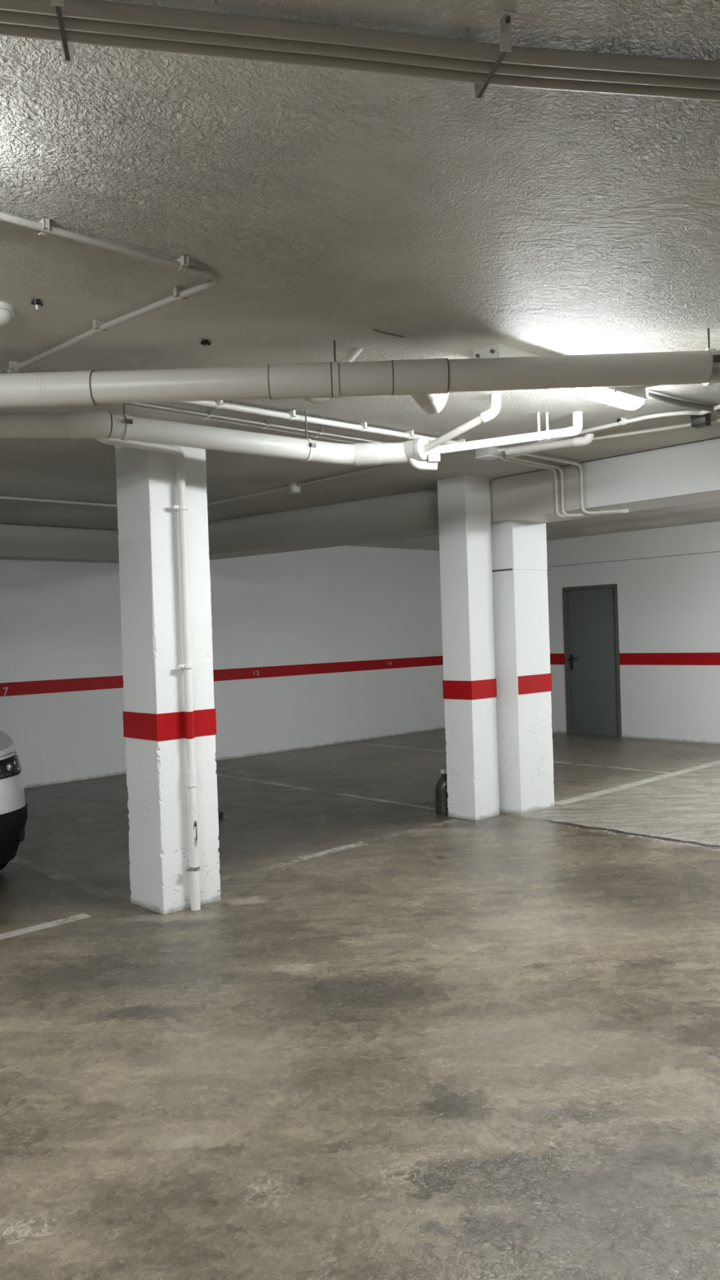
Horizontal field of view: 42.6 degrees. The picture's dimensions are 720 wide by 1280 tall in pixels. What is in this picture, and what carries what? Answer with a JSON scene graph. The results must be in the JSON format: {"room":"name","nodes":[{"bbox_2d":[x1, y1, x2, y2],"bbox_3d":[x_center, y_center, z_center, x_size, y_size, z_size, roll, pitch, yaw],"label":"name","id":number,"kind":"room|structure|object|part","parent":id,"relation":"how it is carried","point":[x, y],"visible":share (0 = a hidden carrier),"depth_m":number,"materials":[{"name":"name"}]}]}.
{"room":"parking garage","nodes":[
{"label":"parking garage","id":0,"kind":"room"},
{"bbox_2d":[0,545,444,788],"bbox_3d":[-4.746,0.237,8.700,17.350,2.730,0.203,-2,1,-43],"label":"wall","id":1,"kind":"structure","parent":0,"point":[316,647],"depth_m":11.79,"materials":[{"name":"white paint"}]},
{"bbox_2d":[0,728,719,1279],"bbox_3d":[0.321,1.557,3.347,17.350,0.151,14.900,-2,1,-43],"label":"floor","id":2,"kind":"structure","parent":0,"point":[400,1038],"depth_m":3.51,"materials":[{"name":"concrete"}]},
{"bbox_2d":[0,730,27,870],"bbox_3d":[-3.961,0.839,6.567,2.160,1.512,4.192,-2,1,-43],"label":"car","id":3,"kind":"object","parent":2,"relation":"on","point":[13,804],"visible":1,"depth_m":5.66,"materials":[{"name":"white paint"}]},
{"bbox_3d":[-2.209,0.719,5.701,0.074,0.039,0.477,-2,0,6],"label":"headlight trim","id":4,"kind":"part","parent":3,"relation":"part of","materials":[{"name":"silver metal"}]},
{"bbox_2d":[17,828,24,841],"bbox_3d":[-2.123,1.212,5.768,0.032,0.090,0.090,-2,0,-1],"label":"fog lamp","id":5,"kind":"object","parent":3,"relation":"attached to","point":[20,832],"depth_m":5.74,"materials":[{"name":"black plastic"}]},
{"bbox_2d":[115,445,220,914],"bbox_3d":[-1.111,0.152,5.343,0.389,2.740,0.374,-2,1,-43],"label":"concrete pillar","id":6,"kind":"structure","parent":2,"relation":"on","point":[153,713],"depth_m":5.19,"materials":[{"name":"white paint"}]},
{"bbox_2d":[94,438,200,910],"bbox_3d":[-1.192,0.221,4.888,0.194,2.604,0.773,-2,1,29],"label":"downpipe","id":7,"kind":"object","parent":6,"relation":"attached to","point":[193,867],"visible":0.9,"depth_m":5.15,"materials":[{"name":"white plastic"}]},
{"bbox_2d":[217,811,222,817],"bbox_3d":[-1.187,1.470,7.782,0.050,0.048,0.060,-2,1,23],"label":"block","id":8,"kind":"object","parent":2,"relation":"on","point":[220,813],"visible":0.68,"depth_m":7.76,"materials":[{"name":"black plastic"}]},
{"bbox_2d":[435,768,448,814],"bbox_3d":[0.698,1.253,7.651,0.152,0.362,0.152,-2,1,-43],"label":"bottle","id":9,"kind":"object","parent":2,"relation":"on","point":[441,788],"visible":0.6,"depth_m":7.59,"materials":[{"name":"plastic"}]},
{"bbox_2d":[437,475,499,820],"bbox_3d":[0.881,0.068,7.510,0.314,2.740,0.304,-2,1,-43],"label":"concrete pillar","id":10,"kind":"structure","parent":2,"relation":"on","point":[469,680],"depth_m":7.40,"materials":[{"name":"white paint"}]},
{"bbox_2d":[490,520,554,814],"bbox_3d":[1.302,0.225,7.787,0.471,2.396,0.409,-2,1,-43],"label":"concrete pillar","id":11,"kind":"structure","parent":2,"relation":"on","point":[523,677],"depth_m":7.59,"materials":[{"name":"white paint"}]},
{"bbox_2d":[0,0,719,551],"bbox_3d":[0.226,-1.346,3.323,17.350,0.200,14.900,-2,1,-43],"label":"ceiling","id":12,"kind":"structure","parent":0,"point":[326,205],"depth_m":2.78,"materials":[{"name":"paint"}]},
{"bbox_2d":[0,301,13,326],"bbox_3d":[-1.307,-1.165,3.316,0.124,0.072,0.124,-2,1,-43],"label":"ceiling sensor","id":13,"kind":"object","parent":12,"relation":"attached to","point":[6,310],"visible":1,"depth_m":3.30,"materials":[{"name":"white plastic"}]},
{"bbox_2d":[31,298,43,310],"bbox_3d":[-1.140,-1.186,3.266,0.043,0.039,0.039,-2,1,-43],"label":"anchor","id":14,"kind":"object","parent":12,"relation":"attached to","point":[36,302],"visible":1,"depth_m":3.26,"materials":[{"name":"black metal"}]},
{"bbox_2d":[0,523,119,562],"bbox_3d":[-6.676,-0.881,6.579,11.300,0.326,0.300,-2,1,-43],"label":"ceiling beam","id":15,"kind":"structure","parent":12,"relation":"attached to","point":[28,542],"depth_m":9.68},
{"bbox_2d":[50,0,75,62],"bbox_3d":[-0.564,-1.179,1.751,0.028,0.064,0.228,-2,0,-11],"label":"hanger","id":16,"kind":"object","parent":12,"relation":"attached to","point":[67,47],"visible":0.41,"depth_m":1.77,"materials":[{"name":"metal"}]},
{"bbox_2d":[0,211,219,373],"bbox_3d":[-1.288,-1.175,3.245,0.974,0.040,1.481,-2,1,-43],"label":"conduit","id":17,"kind":"object","parent":12,"relation":"attached to","point":[42,227],"visible":1,"depth_m":2.98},
{"bbox_2d":[0,463,399,506],"bbox_3d":[-1.964,-1.163,6.277,3.780,0.083,3.212,-2,1,-43],"label":"conduit","id":18,"kind":"object","parent":12,"relation":"attached to","point":[294,487],"visible":0.63,"depth_m":7.56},
{"bbox_2d":[200,339,210,346],"bbox_3d":[-0.629,-1.215,3.772,0.043,0.024,0.039,-2,1,-43],"label":"anchor","id":19,"kind":"object","parent":12,"relation":"attached to","point":[205,342],"visible":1,"depth_m":3.76,"materials":[{"name":"black plastic"}]},
{"bbox_2d":[119,403,364,443],"bbox_3d":[-0.473,-1.204,5.246,2.310,0.036,0.047,-2,1,-44],"label":"conduit","id":20,"kind":"object","parent":12,"relation":"attached to","point":[204,417],"visible":0.56,"depth_m":5.09,"materials":[{"name":"white paint"}]},
{"bbox_2d":[131,402,390,443],"bbox_3d":[-0.459,-1.204,5.159,2.248,0.036,0.050,-2,1,-43],"label":"conduit","id":21,"kind":"object","parent":12,"relation":"attached to","point":[210,412],"visible":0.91,"depth_m":5.06,"materials":[{"name":"white paint"}]},
{"bbox_2d":[0,392,582,471],"bbox_3d":[-1.700,-1.032,4.569,6.106,0.345,0.597,-2,0,-12],"label":"drain pipe","id":22,"kind":"object","parent":12,"relation":"hanging from","point":[72,424],"visible":1,"depth_m":4.79,"materials":[{"name":"white paint"}]},
{"bbox_3d":[-0.293,-1.171,5.020,0.010,0.164,0.010,-2,1,-43],"label":"hanger rod","id":23,"kind":"part","parent":22,"relation":"part of","materials":[{"name":"metal"}]},
{"bbox_2d":[427,453,439,462],"bbox_3d":[0.406,-0.999,5.084,0.064,0.044,0.060,-2,0,0],"label":"socket","id":24,"kind":"object","parent":22,"relation":"attached to","point":[432,457],"depth_m":5.05,"materials":[{"name":"white paint"}]},
{"bbox_3d":[0.511,-1.109,4.945,0.412,0.158,0.041,-2,1,37],"label":"thin arm","id":25,"kind":"part","parent":22,"relation":"part of"},
{"bbox_3d":[0.763,-1.119,5.201,0.953,0.158,0.082,-2,0,-10],"label":"thin arm","id":26,"kind":"part","parent":22,"relation":"part of","materials":[{"name":"white paint"}]},
{"bbox_2d":[180,400,465,444],"bbox_3d":[-0.310,-1.216,5.050,2.721,0.050,0.061,-2,1,-42],"label":"conduit","id":27,"kind":"object","parent":12,"relation":"attached to","point":[291,415],"visible":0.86,"depth_m":5.08,"materials":[{"name":"white paint"}]},
{"bbox_2d":[208,488,490,559],"bbox_3d":[-0.639,-1.093,9.248,4.176,0.341,0.500,-1,1,38],"label":"ceiling beam","id":28,"kind":"structure","parent":12,"relation":"attached to","point":[410,515],"depth_m":8.70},
{"bbox_2d":[0,328,719,414],"bbox_3d":[-0.750,-1.108,4.046,8.333,0.331,0.616,-2,0,0],"label":"drain pipe","id":29,"kind":"object","parent":12,"relation":"hanging from","point":[428,382],"visible":0.99,"depth_m":3.77,"materials":[{"name":"beige plastic"}]},
{"bbox_3d":[-0.104,-1.196,3.828,0.009,0.106,0.009,-2,1,-43],"label":"hanger rod","id":30,"kind":"part","parent":29,"relation":"part of","materials":[{"name":"metal"}]},
{"bbox_3d":[1.445,-1.249,3.832,0.009,0.102,0.009,-2,1,-43],"label":"hanger rod","id":31,"kind":"part","parent":29,"relation":"part of","materials":[{"name":"metal"}]},
{"bbox_2d":[0,0,719,79],"bbox_3d":[0.217,-1.199,1.858,3.348,0.038,0.065,-2,0,-11],"label":"pipe","id":32,"kind":"object","parent":12,"relation":"attached to","point":[96,10],"visible":0.98,"depth_m":1.81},
{"bbox_2d":[0,9,719,90],"bbox_3d":[0.209,-1.199,1.896,3.348,0.038,0.065,-2,0,-11],"label":"conduit","id":33,"kind":"object","parent":12,"relation":"attached to","point":[10,17],"visible":0.6,"depth_m":1.85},
{"bbox_2d":[0,22,719,101],"bbox_3d":[0.202,-1.199,1.933,3.348,0.038,0.065,-2,0,-11],"label":"conduit","id":34,"kind":"object","parent":12,"relation":"attached to","point":[6,29],"visible":0.56,"depth_m":1.89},
{"bbox_2d":[373,328,404,337],"bbox_3d":[0.117,-1.240,3.744,0.164,0.008,0.008,-2,1,-40],"label":"loose wire","id":35,"kind":"object","parent":12,"relation":"attached to","point":[373,329],"visible":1,"depth_m":3.74,"materials":[{"name":"metal"}]},
{"bbox_2d":[475,446,502,460],"bbox_3d":[0.868,-1.258,6.226,0.144,0.067,0.124,-2,1,-43],"label":"junction box","id":36,"kind":"object","parent":12,"relation":"attached to","point":[488,453],"visible":0.91,"depth_m":6.18,"materials":[{"name":"white paint"}]},
{"bbox_3d":[0.869,-1.228,6.226,0.144,0.008,0.124,-2,1,-43],"label":"lid","id":37,"kind":"part","parent":36,"relation":"part of","materials":[{"name":"white paint"}]},
{"bbox_2d":[473,10,516,99],"bbox_3d":[0.274,-1.208,1.927,0.028,0.064,0.228,-2,0,-11],"label":"hanger","id":38,"kind":"object","parent":12,"relation":"attached to","point":[507,17],"visible":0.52,"depth_m":1.84,"materials":[{"name":"metal"}]},
{"bbox_2d":[473,342,539,358],"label":"lamp","id":39,"kind":"object","parent":12,"relation":"attached to","point":[496,350],"depth_m":3.98,"materials":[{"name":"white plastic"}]},
{"bbox_2d":[505,431,594,455],"bbox_3d":[1.198,-1.254,5.852,0.565,0.111,0.060,-2,1,26],"label":"pipe","id":40,"kind":"object","parent":12,"relation":"attached to","point":[584,440],"visible":0.93,"depth_m":5.82,"materials":[{"name":"white plastic"}]},
{"bbox_2d":[500,456,599,517],"bbox_3d":[1.336,-1.105,6.783,0.888,0.387,0.264,-2,1,-28],"label":"conduit","id":41,"kind":"object","parent":12,"relation":"attached to","point":[556,491],"visible":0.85,"depth_m":6.97,"materials":[{"name":"white plastic"}]},
{"bbox_2d":[507,456,610,516],"bbox_3d":[1.393,-1.106,6.750,0.926,0.387,0.273,-2,1,-27],"label":"conduit","id":42,"kind":"object","parent":12,"relation":"attached to","point":[516,458],"visible":0.98,"depth_m":6.91,"materials":[{"name":"white plastic"}]},
{"bbox_2d":[522,453,628,514],"bbox_3d":[1.493,-1.108,6.631,0.986,0.387,0.230,-2,1,-29],"label":"conduit","id":43,"kind":"object","parent":12,"relation":"attached to","point":[534,455],"visible":0.98,"depth_m":6.79,"materials":[{"name":"white plastic"}]},
{"bbox_2d":[475,404,719,454],"bbox_3d":[1.490,-1.289,5.608,1.951,0.041,0.182,-1,1,44],"label":"conduit","id":44,"kind":"object","parent":12,"relation":"attached to","point":[624,421],"visible":0.79,"depth_m":5.40,"materials":[{"name":"white plastic"}]},
{"bbox_2d":[549,386,647,409],"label":"lamp","id":45,"kind":"object","parent":12,"relation":"attached to","point":[630,397],"depth_m":4.60,"materials":[{"name":"white plastic"}]},
{"bbox_2d":[549,386,644,409],"bbox_3d":[1.000,-1.209,4.407,1.154,0.060,0.128,-2,1,-43],"label":"diffuser","id":46,"kind":"object","parent":45,"relation":"attached to","point":[624,397],"depth_m":4.59,"materials":[{"name":"white plastic"}]},
{"bbox_2d":[491,438,719,523],"bbox_3d":[4.585,-1.219,4.126,0.520,0.339,9.722,-2,1,-43],"label":"ceiling beam","id":47,"kind":"structure","parent":12,"relation":"attached to","point":[688,473],"depth_m":6.69,"materials":[{"name":"paint"}]},
{"bbox_2d":[505,417,719,458],"bbox_3d":[1.616,-1.295,5.864,1.660,0.041,0.147,-1,1,40],"label":"conduit","id":48,"kind":"object","parent":12,"relation":"attached to","point":[713,420],"visible":0.45,"depth_m":5.74,"materials":[{"name":"white plastic"}]},
{"bbox_2d":[646,391,719,413],"bbox_3d":[1.837,-1.289,5.082,0.904,0.032,0.043,-2,1,-38],"label":"conduit","id":49,"kind":"object","parent":12,"relation":"attached to","point":[649,395],"visible":0.8,"depth_m":4.99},
{"bbox_2d":[689,413,711,428],"bbox_3d":[2.005,-1.289,5.435,0.080,0.065,0.100,-2,1,-43],"label":"junction box","id":50,"kind":"object","parent":12,"relation":"attached to","point":[703,420],"visible":0.91,"depth_m":5.41,"materials":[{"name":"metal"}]},
{"bbox_3d":[2.006,-1.260,5.435,0.066,0.006,0.086,-2,1,-43],"label":"lid","id":51,"kind":"part","parent":50,"relation":"part of","materials":[{"name":"black plastic"}]},
{"bbox_2d":[546,520,719,744],"bbox_3d":[6.595,-0.137,9.118,0.209,2.730,14.700,-2,1,-43],"label":"wall","id":52,"kind":"structure","parent":0,"point":[667,580],"depth_m":11.93,"materials":[{"name":"white paint"}]},
{"bbox_2d":[562,583,622,737],"bbox_3d":[3.222,0.281,12.698,0.263,2.055,0.860,-2,1,-43],"label":"door","id":53,"kind":"structure","parent":52,"relation":"in","point":[590,612],"depth_m":12.65,"materials":[{"name":"grey metal"}]},
{"bbox_3d":[2.952,0.308,12.900,0.008,0.215,0.045,-2,1,-43],"label":"handle plate","id":54,"kind":"part","parent":53,"relation":"part of","materials":[{"name":"black plastic"}]}
]}

